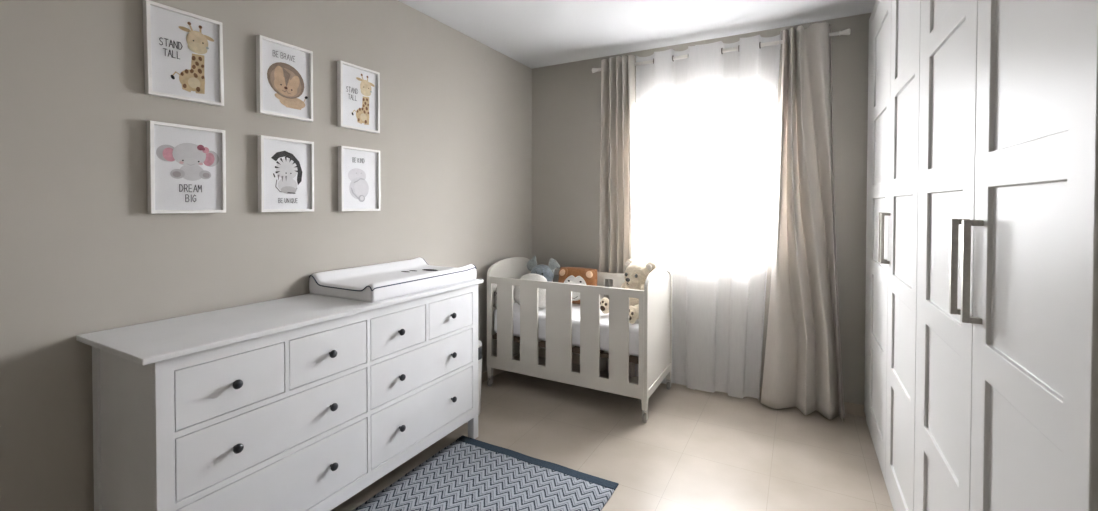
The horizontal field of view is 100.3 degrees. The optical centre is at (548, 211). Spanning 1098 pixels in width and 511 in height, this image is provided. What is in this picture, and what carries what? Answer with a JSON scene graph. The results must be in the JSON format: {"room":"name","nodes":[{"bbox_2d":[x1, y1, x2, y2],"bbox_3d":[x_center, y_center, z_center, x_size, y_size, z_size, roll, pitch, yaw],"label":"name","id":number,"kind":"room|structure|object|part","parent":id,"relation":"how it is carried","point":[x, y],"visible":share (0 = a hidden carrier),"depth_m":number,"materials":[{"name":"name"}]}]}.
{"room":"children's room","nodes":[
{"label":"children's room","id":0,"kind":"room"},
{"bbox_2d":[0,0,531,510],"bbox_3d":[-1.416,0.033,2.169,0.150,2.685,5.340,1,1,29],"label":"wall","id":1,"kind":"structure","parent":0,"point":[82,251],"depth_m":1.88,"materials":[{"name":"beige paint"}]},
{"bbox_2d":[143,0,223,106],"bbox_3d":[-1.474,-0.631,1.859,0.030,0.355,0.262,1,2,29],"label":"picture frame","id":2,"kind":"object","parent":1,"relation":"attached to","point":[183,50],"visible":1,"depth_m":1.84,"materials":[{"name":"white wood"}]},
{"bbox_2d":[159,22,213,93],"bbox_3d":[-1.468,-0.632,1.863,0.004,0.285,0.193,1,2,29],"label":"print","id":3,"kind":"object","parent":2,"relation":"attached to","point":[186,49],"depth_m":1.86,"materials":[{"name":"grey paper"}]},
{"bbox_2d":[147,121,225,213],"bbox_3d":[-1.472,-0.173,1.871,0.030,0.355,0.262,1,1,29],"label":"picture frame","id":4,"kind":"object","parent":1,"relation":"attached to","point":[186,165],"visible":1,"depth_m":1.86,"materials":[{"name":"white wood"}]},
{"bbox_2d":[156,143,218,201],"bbox_3d":[-1.469,-0.161,1.870,0.003,0.241,0.219,1,1,29],"label":"print","id":5,"kind":"object","parent":4,"relation":"attached to","point":[185,172],"depth_m":1.87,"materials":[{"name":"grey paper"}]},
{"bbox_2d":[256,35,312,121],"bbox_3d":[-1.275,-0.636,2.221,0.030,0.355,0.262,1,1,29],"label":"picture frame","id":6,"kind":"object","parent":1,"relation":"attached to","point":[284,71],"visible":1,"depth_m":2.21,"materials":[{"name":"white wood"}]},
{"bbox_2d":[267,50,307,109],"bbox_3d":[-1.268,-0.637,2.228,0.002,0.258,0.202,1,1,29],"label":"print","id":7,"kind":"object","parent":6,"relation":"attached to","point":[287,71],"depth_m":2.22,"materials":[{"name":"grey paper"}]},
{"bbox_2d":[257,135,313,211],"bbox_3d":[-1.275,-0.178,2.231,0.030,0.355,0.262,1,1,29],"label":"picture frame","id":8,"kind":"object","parent":1,"relation":"attached to","point":[285,166],"visible":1,"depth_m":2.22,"materials":[{"name":"white wood"}]},
{"bbox_2d":[271,151,301,202],"bbox_3d":[-1.272,-0.169,2.228,0.003,0.256,0.155,1,1,29],"label":"print","id":9,"kind":"object","parent":8,"relation":"attached to","point":[286,166],"depth_m":2.22,"materials":[{"name":"grey paper"}]},
{"bbox_2d":[337,60,379,132],"bbox_3d":[-1.073,-0.641,2.591,0.030,0.355,0.262,1,1,29],"label":"picture frame","id":10,"kind":"object","parent":1,"relation":"attached to","point":[358,88],"visible":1,"depth_m":2.58,"materials":[{"name":"white wood"}]},
{"bbox_2d":[346,74,374,124],"bbox_3d":[-1.066,-0.642,2.595,0.004,0.285,0.193,1,1,29],"label":"print","id":11,"kind":"object","parent":10,"relation":"attached to","point":[360,88],"depth_m":2.60,"materials":[{"name":"grey paper"}]},
{"bbox_2d":[338,146,379,210],"bbox_3d":[-1.072,-0.183,2.600,0.030,0.355,0.262,1,1,29],"label":"picture frame","id":12,"kind":"object","parent":1,"relation":"attached to","point":[358,168],"visible":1,"depth_m":2.59,"materials":[{"name":"white wood"}]},
{"bbox_2d":[348,157,368,201],"bbox_3d":[-1.076,-0.181,2.588,0.002,0.248,0.139,1,1,29],"label":"print","id":13,"kind":"object","parent":12,"relation":"attached to","point":[358,167],"depth_m":2.59,"materials":[{"name":"grey paper"}]},
{"bbox_2d":[481,353,519,382],"bbox_3d":[-1.362,1.339,2.122,0.012,0.075,4.978,1,1,29],"label":"baseboard","id":14,"kind":"structure","parent":1,"relation":"attached to","point":[516,357],"depth_m":3.78,"materials":[{"name":"beige tile"}]},
{"bbox_2d":[331,356,893,510],"bbox_3d":[0.050,1.450,1.385,3.599,0.120,5.440,1,1,29],"label":"floor","id":15,"kind":"structure","parent":0,"point":[695,450],"depth_m":2.70,"materials":[{"name":"beige tile"}]},
{"bbox_2d":[76,279,482,510],"bbox_3d":[-1.016,0.898,2.196,0.526,0.956,1.652,1,1,29],"label":"dresser","id":16,"kind":"object","parent":15,"relation":"on","point":[305,402],"visible":0.98,"depth_m":1.74,"materials":[{"name":"white wood"}]},
{"bbox_3d":[-1.585,0.915,1.634,0.045,0.936,0.046,1,1,29],"label":"leg","id":17,"kind":"part","parent":16,"relation":"part of","materials":[{"name":"white wood"}]},
{"bbox_3d":[-1.396,0.867,1.521,0.393,0.836,0.016,1,1,29],"label":"panel","id":18,"kind":"part","parent":16,"relation":"part of","materials":[{"name":"white wood"}]},
{"bbox_3d":[-1.200,0.919,1.423,0.045,0.936,0.046,1,1,29],"label":"leg","id":19,"kind":"part","parent":16,"relation":"part of","materials":[{"name":"white wood"}]},
{"bbox_3d":[-1.268,0.588,1.683,0.419,0.188,0.344,1,1,29],"label":"drawer","id":20,"kind":"part","parent":16,"relation":"part of","materials":[{"name":"white wood"}]},
{"bbox_3d":[-1.072,0.591,1.574,0.032,0.032,0.033,1,1,29],"label":"knob","id":21,"kind":"part","parent":16,"relation":"part of","materials":[{"name":"black metal"}]},
{"bbox_3d":[-1.073,0.813,1.577,0.032,0.032,0.033,1,1,29],"label":"knob","id":22,"kind":"part","parent":16,"relation":"part of","materials":[{"name":"black metal"}]},
{"bbox_3d":[-1.179,0.805,1.851,0.419,0.198,0.719,1,1,29],"label":"drawer","id":23,"kind":"part","parent":16,"relation":"part of","materials":[{"name":"white wood"}]},
{"bbox_3d":[-1.179,1.057,1.855,0.419,0.250,0.719,1,1,29],"label":"drawer","id":24,"kind":"part","parent":16,"relation":"part of","materials":[{"name":"white wood"}]},
{"bbox_3d":[-1.090,0.583,2.008,0.419,0.188,0.353,1,1,29],"label":"drawer","id":25,"kind":"part","parent":16,"relation":"part of","materials":[{"name":"white wood"}]},
{"bbox_3d":[-0.896,0.586,1.895,0.032,0.032,0.033,1,1,29],"label":"knob","id":26,"kind":"part","parent":16,"relation":"part of","materials":[{"name":"black metal"}]},
{"bbox_3d":[-0.896,1.057,1.904,0.032,0.032,0.033,1,1,29],"label":"knob","id":27,"kind":"part","parent":16,"relation":"part of","materials":[{"name":"black metal"}]},
{"bbox_3d":[-0.895,0.808,1.901,0.032,0.032,0.033,1,1,29],"label":"knob","id":28,"kind":"part","parent":16,"relation":"part of","materials":[{"name":"black metal"}]},
{"bbox_2d":[309,257,476,302],"bbox_3d":[-0.836,0.358,2.572,0.471,0.111,0.783,1,1,29],"label":"changing pad","id":29,"kind":"object","parent":16,"relation":"on","point":[377,282],"visible":1,"depth_m":2.42,"materials":[{"name":"white plastic"}]},
{"bbox_3d":[-0.911,0.579,2.336,0.419,0.188,0.346,1,1,29],"label":"drawer","id":30,"kind":"part","parent":16,"relation":"part of","materials":[{"name":"white wood"}]},
{"bbox_3d":[-0.716,0.582,2.222,0.032,0.032,0.033,1,1,29],"label":"knob","id":31,"kind":"part","parent":16,"relation":"part of","materials":[{"name":"black metal"}]},
{"bbox_3d":[-0.716,1.053,2.231,0.032,0.032,0.033,1,1,29],"label":"knob","id":32,"kind":"part","parent":16,"relation":"part of","materials":[{"name":"black metal"}]},
{"bbox_3d":[-0.716,0.804,2.228,0.032,0.032,0.033,1,1,29],"label":"knob","id":33,"kind":"part","parent":16,"relation":"part of","materials":[{"name":"black metal"}]},
{"bbox_3d":[-0.818,0.795,2.509,0.419,0.198,0.733,1,1,29],"label":"drawer","id":34,"kind":"part","parent":16,"relation":"part of","materials":[{"name":"white wood"}]},
{"bbox_3d":[-0.819,1.047,2.513,0.419,0.250,0.733,1,1,29],"label":"drawer","id":35,"kind":"part","parent":16,"relation":"part of","materials":[{"name":"white wood"}]},
{"bbox_3d":[-0.728,0.574,2.670,0.419,0.188,0.359,1,1,29],"label":"drawer","id":36,"kind":"part","parent":16,"relation":"part of","materials":[{"name":"white wood"}]},
{"bbox_3d":[-0.460,0.900,2.773,0.045,0.936,0.046,1,1,29],"label":"leg","id":37,"kind":"part","parent":16,"relation":"part of","materials":[{"name":"white wood"}]},
{"bbox_2d":[466,340,481,422],"bbox_3d":[-0.591,1.115,3.071,0.240,0.496,0.210,1,1,29],"label":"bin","id":38,"kind":"object","parent":15,"relation":"on","point":[479,341],"visible":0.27,"depth_m":3.06,"materials":[{"name":"white plastic"}]},
{"bbox_2d":[352,435,618,510],"bbox_3d":[-0.443,1.376,1.902,1.002,0.009,1.480,1,1,29],"label":"rug","id":39,"kind":"object","parent":15,"relation":"on","point":[468,474],"visible":1,"depth_m":2.29,"materials":[{"name":"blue fabric"}]},
{"bbox_2d":[487,257,671,422],"bbox_3d":[0.226,0.873,3.534,1.275,0.970,0.668,1,1,29],"label":"crib","id":40,"kind":"object","parent":15,"relation":"on","point":[654,359],"visible":0.89,"depth_m":3.24,"materials":[{"name":"white paint"}]},
{"bbox_3d":[-0.458,1.236,3.577,0.040,0.080,0.040,1,1,29],"label":"leg","id":41,"kind":"part","parent":40,"relation":"part of","materials":[{"name":"white paint"}]},
{"bbox_3d":[-0.318,0.792,3.841,0.024,0.820,0.650,1,1,29],"label":"panel","id":42,"kind":"part","parent":40,"relation":"part of","materials":[{"name":"white paint"}]},
{"bbox_2d":[494,302,638,355],"bbox_3d":[0.231,0.853,3.541,1.206,0.190,0.594,1,1,29],"label":"mattress","id":43,"kind":"object","parent":40,"relation":"in","point":[604,318],"visible":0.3,"depth_m":3.24,"materials":[{"name":"white fabric"}]},
{"bbox_2d":[493,287,496,307],"bbox_3d":[-0.397,0.673,3.598,0.076,0.164,0.072,-1,1,-44],"label":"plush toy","id":44,"kind":"object","parent":43,"relation":"on","point":[495,292],"visible":0.34,"depth_m":3.59,"materials":[{"name":"grey fabric"}]},
{"bbox_2d":[513,273,546,308],"bbox_3d":[-0.124,0.617,3.593,0.378,0.267,0.141,1,1,29],"label":"plush pillow","id":45,"kind":"object","parent":43,"relation":"on","point":[516,292],"visible":0.34,"depth_m":3.55,"materials":[{"name":"white fabric"}]},
{"bbox_2d":[527,256,559,281],"bbox_3d":[-0.055,0.561,3.845,0.311,0.378,0.234,1,1,29],"label":"elephant","id":46,"kind":"object","parent":43,"relation":"on","point":[546,271],"visible":0.54,"depth_m":3.79},
{"bbox_2d":[558,267,596,303],"bbox_3d":[0.228,0.604,3.759,0.344,0.293,0.154,0,1,24],"label":"cushion","id":47,"kind":"object","parent":43,"relation":"on","point":[572,275],"visible":0.66,"depth_m":3.72,"materials":[{"name":"orange fabric"}]},
{"bbox_2d":[600,259,656,323],"bbox_3d":[0.595,0.557,3.332,0.400,0.402,0.361,-1,1,-41],"label":"teddy bear","id":48,"kind":"object","parent":43,"relation":"on","point":[636,274],"visible":0.55,"depth_m":3.30},
{"bbox_3d":[0.080,0.858,3.264,1.226,0.708,0.020,1,1,29],"label":"rail","id":49,"kind":"part","parent":40,"relation":"part of","materials":[{"name":"white paint"}]},
{"bbox_3d":[0.383,0.850,3.817,1.226,0.708,0.020,1,1,29],"label":"rail","id":50,"kind":"part","parent":40,"relation":"part of","materials":[{"name":"white paint"}]},
{"bbox_3d":[0.625,1.247,2.984,0.040,0.080,0.040,1,1,29],"label":"leg","id":51,"kind":"part","parent":40,"relation":"part of","materials":[{"name":"white paint"}]},
{"bbox_3d":[0.779,0.803,3.239,0.024,0.820,0.650,1,1,29],"label":"panel","id":52,"kind":"part","parent":40,"relation":"part of","materials":[{"name":"white paint"}]},
{"bbox_3d":[0.917,1.239,3.517,0.040,0.080,0.040,1,1,29],"label":"leg","id":53,"kind":"part","parent":40,"relation":"part of","materials":[{"name":"white paint"}]},
{"bbox_2d":[864,0,920,510],"bbox_3d":[1.974,0.070,2.216,0.640,2.620,1.487,1,1,29],"label":"wardrobe","id":54,"kind":"object","parent":15,"relation":"on","point":[894,25],"visible":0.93,"depth_m":2.14,"materials":[{"name":"white wood"}]},
{"bbox_3d":[1.738,-1.214,2.327,0.026,0.056,1.487,1,1,29],"label":"cornice","id":55,"kind":"part","parent":54,"relation":"part of","materials":[{"name":"white wood"}]},
{"bbox_3d":[1.847,0.068,2.549,0.026,2.505,0.692,1,1,29],"label":"door","id":56,"kind":"part","parent":54,"relation":"part of","materials":[{"name":"white wood"}]},
{"bbox_3d":[1.673,0.127,2.295,0.036,0.248,0.015,1,1,29],"label":"handle","id":57,"kind":"part","parent":54,"relation":"part of","materials":[{"name":"metal"}]},
{"bbox_3d":[1.635,0.128,2.228,0.036,0.248,0.015,1,1,29],"label":"handle","id":58,"kind":"part","parent":54,"relation":"part of","materials":[{"name":"metal"}]},
{"bbox_3d":[1.529,0.076,1.969,0.026,2.505,0.625,1,1,29],"label":"door","id":59,"kind":"part","parent":54,"relation":"part of","materials":[{"name":"white wood"}]},
{"bbox_2d":[914,0,1097,510],"bbox_3d":[1.335,0.087,1.051,0.640,2.620,1.165,1,1,29],"label":"wardrobe","id":60,"kind":"object","parent":15,"relation":"on","point":[1006,387],"visible":1,"depth_m":0.98,"materials":[{"name":"white wood"}]},
{"bbox_3d":[1.226,0.084,1.417,0.026,2.505,0.625,1,1,29],"label":"door","id":61,"kind":"part","parent":60,"relation":"part of","materials":[{"name":"white wood"}]},
{"bbox_3d":[1.067,0.142,1.191,0.036,0.248,0.015,1,1,29],"label":"handle","id":62,"kind":"part","parent":60,"relation":"part of","materials":[{"name":"metal"}]},
{"bbox_3d":[1.019,0.143,1.103,0.036,0.248,0.015,1,1,29],"label":"handle","id":63,"kind":"part","parent":60,"relation":"part of","materials":[{"name":"metal"}]},
{"bbox_3d":[0.946,0.091,0.906,0.026,2.505,0.534,1,1,29],"label":"door","id":64,"kind":"part","parent":60,"relation":"part of","materials":[{"name":"white wood"}]},
{"bbox_2d":[398,0,875,68],"bbox_3d":[0.054,-1.355,1.343,3.599,0.120,5.440,1,1,29],"label":"ceiling","id":65,"kind":"structure","parent":0,"point":[533,33],"depth_m":3.17,"materials":[{"name":"white paint"}]},
{"bbox_2d":[532,13,870,404],"bbox_3d":[1.288,0.016,3.617,3.199,2.685,0.200,1,1,29],"label":"wall","id":66,"kind":"structure","parent":0,"point":[566,97],"depth_m":3.96,"materials":[{"name":"beige paint"}]},
{"bbox_2d":[538,348,865,416],"bbox_3d":[1.234,1.322,3.543,3.199,0.075,0.012,1,1,29],"label":"baseboard","id":67,"kind":"structure","parent":66,"relation":"attached to","point":[850,408],"depth_m":3.10,"materials":[{"name":"beige tile"}]},
{"bbox_2d":[592,28,849,72],"bbox_3d":[1.188,-1.170,3.467,1.824,0.072,0.130,1,1,29],"label":"curtain rod","id":68,"kind":"object","parent":66,"relation":"attached to","point":[847,31],"visible":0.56,"depth_m":3.32,"materials":[{"name":"white metal"}]},
{"bbox_2d":[599,55,634,376],"bbox_3d":[0.538,0.041,3.753,0.338,2.588,0.146,1,1,29],"label":"curtain","id":69,"kind":"object","parent":68,"relation":"hanging from","point":[617,144],"visible":0.66,"depth_m":3.73,"materials":[{"name":"beige fabric"}]},
{"bbox_2d":[635,46,696,389],"bbox_3d":[0.908,0.042,3.586,0.484,2.600,0.072,1,1,29],"label":"sheer curtain","id":70,"kind":"object","parent":68,"relation":"hanging from","point":[666,88],"visible":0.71,"depth_m":3.56,"materials":[{"name":"white fabric"}]},
{"bbox_2d":[695,31,780,400],"bbox_3d":[1.359,0.047,3.339,0.577,2.600,0.072,1,1,29],"label":"sheer curtain","id":71,"kind":"object","parent":68,"relation":"hanging from","point":[737,91],"visible":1,"depth_m":3.35,"materials":[{"name":"white fabric"}]},
{"bbox_2d":[761,22,844,420],"bbox_3d":[1.715,0.051,3.091,0.502,2.592,0.142,1,1,29],"label":"curtain","id":72,"kind":"object","parent":68,"relation":"hanging from","point":[803,362],"visible":1,"depth_m":3.08,"materials":[{"name":"beige fabric"}]},
{"bbox_2d":[768,114,776,253],"bbox_3d":[1.216,-0.307,3.637,1.070,1.210,0.165,1,1,29],"label":"window","id":73,"kind":"structure","parent":66,"relation":"in","point":[774,181],"depth_m":3.40,"materials":[{"name":"white glass"}]}
]}

